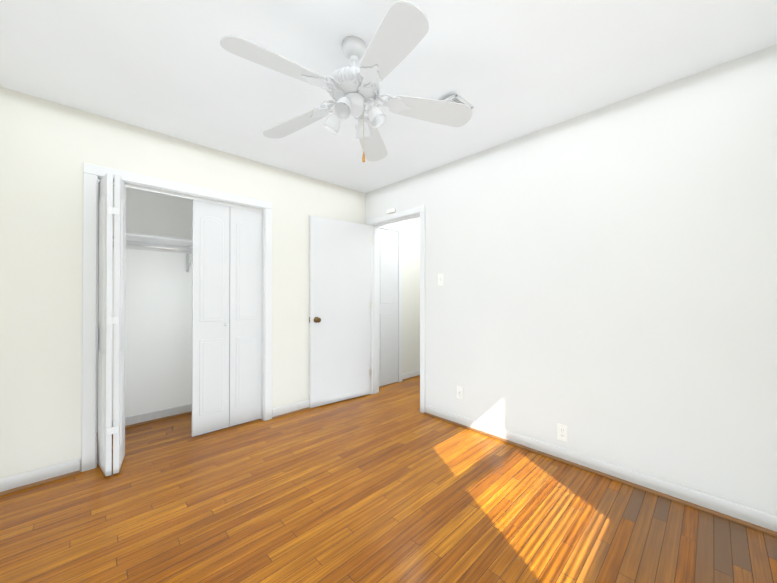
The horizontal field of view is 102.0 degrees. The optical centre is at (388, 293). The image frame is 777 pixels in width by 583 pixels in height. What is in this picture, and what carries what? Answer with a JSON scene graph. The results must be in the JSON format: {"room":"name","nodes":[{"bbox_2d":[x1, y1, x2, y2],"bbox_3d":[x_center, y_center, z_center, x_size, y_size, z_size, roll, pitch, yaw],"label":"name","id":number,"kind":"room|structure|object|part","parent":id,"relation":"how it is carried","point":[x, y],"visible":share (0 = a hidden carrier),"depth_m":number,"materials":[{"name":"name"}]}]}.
{"room":"empty bedroom","nodes":[
{"label":"empty bedroom","id":0,"kind":"room"},
{"bbox_2d":[97,186,191,419],"bbox_3d":[-1.941,-0.018,2.921,1.820,2.440,0.720,0,0,-44],"label":"wall","id":1,"kind":"structure","parent":0,"point":[158,355],"depth_m":3.00,"materials":[{"name":"paint"}]},
{"bbox_2d":[112,403,191,427],"bbox_3d":[-2.097,1.157,3.076,1.580,0.092,0.030,0,0,-44],"label":"baseboard","id":2,"kind":"structure","parent":1,"relation":"attached to","point":[148,417],"depth_m":2.98,"materials":[{"name":"paint"}]},
{"bbox_2d":[113,231,191,271],"bbox_3d":[-1.982,-0.357,2.966,1.578,0.279,0.359,0,0,-44],"label":"shelf","id":3,"kind":"object","parent":1,"relation":"attached to","point":[153,243],"visible":0.21,"depth_m":2.85,"materials":[{"name":"paint"}]},
{"bbox_2d":[0,86,364,478],"bbox_3d":[-1.411,-0.018,2.849,3.260,2.440,0.120,0,0,-44],"label":"wall","id":4,"kind":"structure","parent":0,"point":[48,148],"depth_m":2.07,"materials":[{"name":"paint"}]},
{"bbox_2d":[0,459,80,495],"bbox_3d":[-2.253,1.151,1.922,0.530,0.092,0.030,0,0,-44],"label":"baseboard","id":5,"kind":"structure","parent":4,"relation":"attached to","point":[21,481],"depth_m":1.98,"materials":[{"name":"paint"}]},
{"bbox_2d":[97,173,112,476],"bbox_3d":[-1.933,0.198,2.143,0.286,1.975,0.045,0,0,39],"label":"bifold door","id":6,"kind":"structure","parent":4,"relation":"in","point":[104,381],"depth_m":2.07,"materials":[{"name":"paint"}]},
{"bbox_2d":[107,174,125,473],"bbox_3d":[-1.873,0.199,2.191,0.058,1.975,0.305,0,0,-28],"label":"bifold door","id":7,"kind":"structure","parent":4,"relation":"in","point":[117,320],"depth_m":2.09,"materials":[{"name":"paint"}]},
{"bbox_2d":[81,163,271,471],"bbox_3d":[-1.636,0.158,2.620,1.310,2.085,0.137,0,0,-44],"label":"trim","id":8,"kind":"structure","parent":4,"relation":"attached to","point":[93,175],"depth_m":2.17,"materials":[{"name":"paint"}]},
{"bbox_2d":[191,200,229,436],"bbox_3d":[-1.527,0.201,2.717,0.286,1.975,0.072,0,0,-44],"label":"bifold door","id":9,"kind":"structure","parent":4,"relation":"in","point":[210,301],"depth_m":2.70,"materials":[{"name":"paint"}]},
{"bbox_2d":[229,206,261,426],"bbox_3d":[-1.336,0.203,2.920,0.309,1.975,0.045,0,0,-44],"label":"bifold door","id":10,"kind":"structure","parent":4,"relation":"in","point":[245,341],"depth_m":2.91,"materials":[{"name":"paint"}]},
{"bbox_2d":[272,400,321,418],"bbox_3d":[-0.695,1.159,3.432,1.170,0.092,0.030,0,0,-44],"label":"baseboard","id":11,"kind":"structure","parent":4,"relation":"attached to","point":[282,411],"depth_m":3.16,"materials":[{"name":"paint"}]},
{"bbox_2d":[0,376,776,582],"bbox_3d":[0.001,1.249,2.275,4.500,0.100,4.340,0,0,-44],"label":"floor","id":12,"kind":"structure","parent":0,"point":[391,483],"depth_m":1.69,"materials":[{"name":"brown wood"}]},
{"bbox_2d":[0,0,776,192],"bbox_3d":[0.001,-1.291,2.289,4.500,0.100,4.340,0,0,-44],"label":"ceiling","id":13,"kind":"structure","parent":0,"point":[508,70],"depth_m":1.69,"materials":[{"name":"paint"}]},
{"bbox_2d":[220,1,471,162],"bbox_3d":[-0.209,-0.949,1.541,1.124,0.592,1.173,0,0,-44],"label":"fan","id":14,"kind":"object","parent":13,"relation":"hanging from","point":[398,37],"visible":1,"depth_m":1.49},
{"bbox_3d":[-0.414,-0.958,1.342,0.554,0.085,0.145,0,0,-44],"label":"blade","id":15,"kind":"part","parent":14,"relation":"part of","materials":[{"name":"white wood"}]},
{"bbox_3d":[-0.479,-0.956,1.724,0.251,0.085,0.533,0,0,-44],"label":"blade","id":16,"kind":"part","parent":14,"relation":"part of","materials":[{"name":"white wood"}]},
{"bbox_3d":[-0.173,-1.072,1.576,0.262,0.347,0.262,0,0,-44],"label":"motor","id":17,"kind":"part","parent":14,"relation":"part of","materials":[{"name":"white metal"}]},
{"bbox_3d":[-0.123,-0.781,1.567,0.017,0.256,0.017,0,0,-44],"label":"pull chain","id":18,"kind":"part","parent":14,"relation":"part of","materials":[{"name":"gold metal"}]},
{"bbox_3d":[-0.120,-0.955,1.919,0.469,0.085,0.366,0,0,-44],"label":"blade","id":19,"kind":"part","parent":14,"relation":"part of","materials":[{"name":"white wood"}]},
{"bbox_3d":[-0.034,-0.959,1.264,0.251,0.085,0.532,0,0,-44],"label":"blade","id":20,"kind":"part","parent":14,"relation":"part of","materials":[{"name":"white wood"}]},
{"bbox_3d":[0.172,-0.957,1.617,0.468,0.085,0.366,0,0,-44],"label":"blade","id":21,"kind":"part","parent":14,"relation":"part of","materials":[{"name":"white wood"}]},
{"bbox_2d":[443,94,473,108],"bbox_3d":[0.386,-1.223,2.097,0.254,0.040,0.260,0,0,-44],"label":"ceiling vent","id":22,"kind":"object","parent":13,"relation":"in","point":[455,98],"visible":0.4,"depth_m":2.01,"materials":[{"name":"paint"}]},
{"bbox_2d":[389,217,419,373],"bbox_3d":[0.116,-0.010,4.412,1.110,2.440,0.120,0,0,-44],"label":"wall","id":23,"kind":"structure","parent":0,"point":[410,295],"depth_m":4.51,"materials":[{"name":"paint"}]},
{"bbox_2d":[379,224,401,386],"bbox_3d":[-0.024,0.144,4.168,0.570,2.130,0.034,0,0,-44],"label":"door","id":24,"kind":"structure","parent":23,"relation":"attached to","point":[390,304],"depth_m":4.20,"materials":[{"name":"paint"}]},
{"bbox_2d":[380,370,419,386],"bbox_3d":[0.172,1.164,4.356,1.120,0.092,0.030,0,0,-44],"label":"baseboard","id":25,"kind":"structure","parent":23,"relation":"attached to","point":[410,375],"depth_m":4.48,"materials":[{"name":"paint"}]},
{"bbox_2d":[365,44,776,515],"bbox_3d":[0.976,-0.019,2.642,0.120,2.440,3.500,0,0,-44],"label":"wall","id":26,"kind":"structure","parent":0,"point":[606,291],"depth_m":1.99,"materials":[{"name":"paint"}]},
{"bbox_2d":[387,208,395,213],"bbox_3d":[0.029,-0.927,3.518,0.026,0.048,0.130,0,0,-44],"label":"door chime","id":27,"kind":"object","parent":26,"relation":"attached to","point":[392,210],"visible":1,"depth_m":3.50,"materials":[{"name":"plastic"}]},
{"bbox_2d":[367,205,424,412],"bbox_3d":[0.102,0.156,3.542,0.152,2.098,0.902,0,0,-44],"label":"door frame","id":28,"kind":"structure","parent":26,"relation":"attached to","point":[404,215],"depth_m":3.66,"materials":[{"name":"paint"}]},
{"bbox_2d":[309,216,371,407],"bbox_3d":[-0.522,0.188,3.546,0.784,2.015,0.177,0,0,-39],"label":"door","id":29,"kind":"structure","parent":28,"relation":"attached to","point":[340,308],"depth_m":3.50,"materials":[{"name":"paint"}]},
{"bbox_2d":[438,273,443,285],"bbox_3d":[0.501,-0.137,3.032,0.018,0.115,0.070,0,0,-44],"label":"light switch","id":30,"kind":"object","parent":26,"relation":"attached to","point":[440,279],"visible":1,"depth_m":3.03,"materials":[{"name":"plastic"}]},
{"bbox_2d":[457,385,462,399],"bbox_3d":[0.640,0.902,2.865,0.044,0.115,0.070,0,0,-44],"label":"jack","id":31,"kind":"object","parent":26,"relation":"attached to","point":[460,392],"visible":1,"depth_m":2.87,"materials":[{"name":"plastic"}]},
{"bbox_2d":[557,423,567,441],"bbox_3d":[1.249,0.999,2.261,0.009,0.115,0.070,0,0,-44],"label":"duplex electrical outlet","id":32,"kind":"object","parent":26,"relation":"attached to","point":[562,432],"visible":1,"depth_m":2.26,"materials":[{"name":"plastic"}]},
{"bbox_2d":[424,405,776,536],"bbox_3d":[1.211,1.153,2.285,0.030,0.092,2.429,0,0,-44],"label":"baseboard","id":33,"kind":"structure","parent":26,"relation":"attached to","point":[758,520],"depth_m":1.97,"materials":[{"name":"paint"}]}
]}

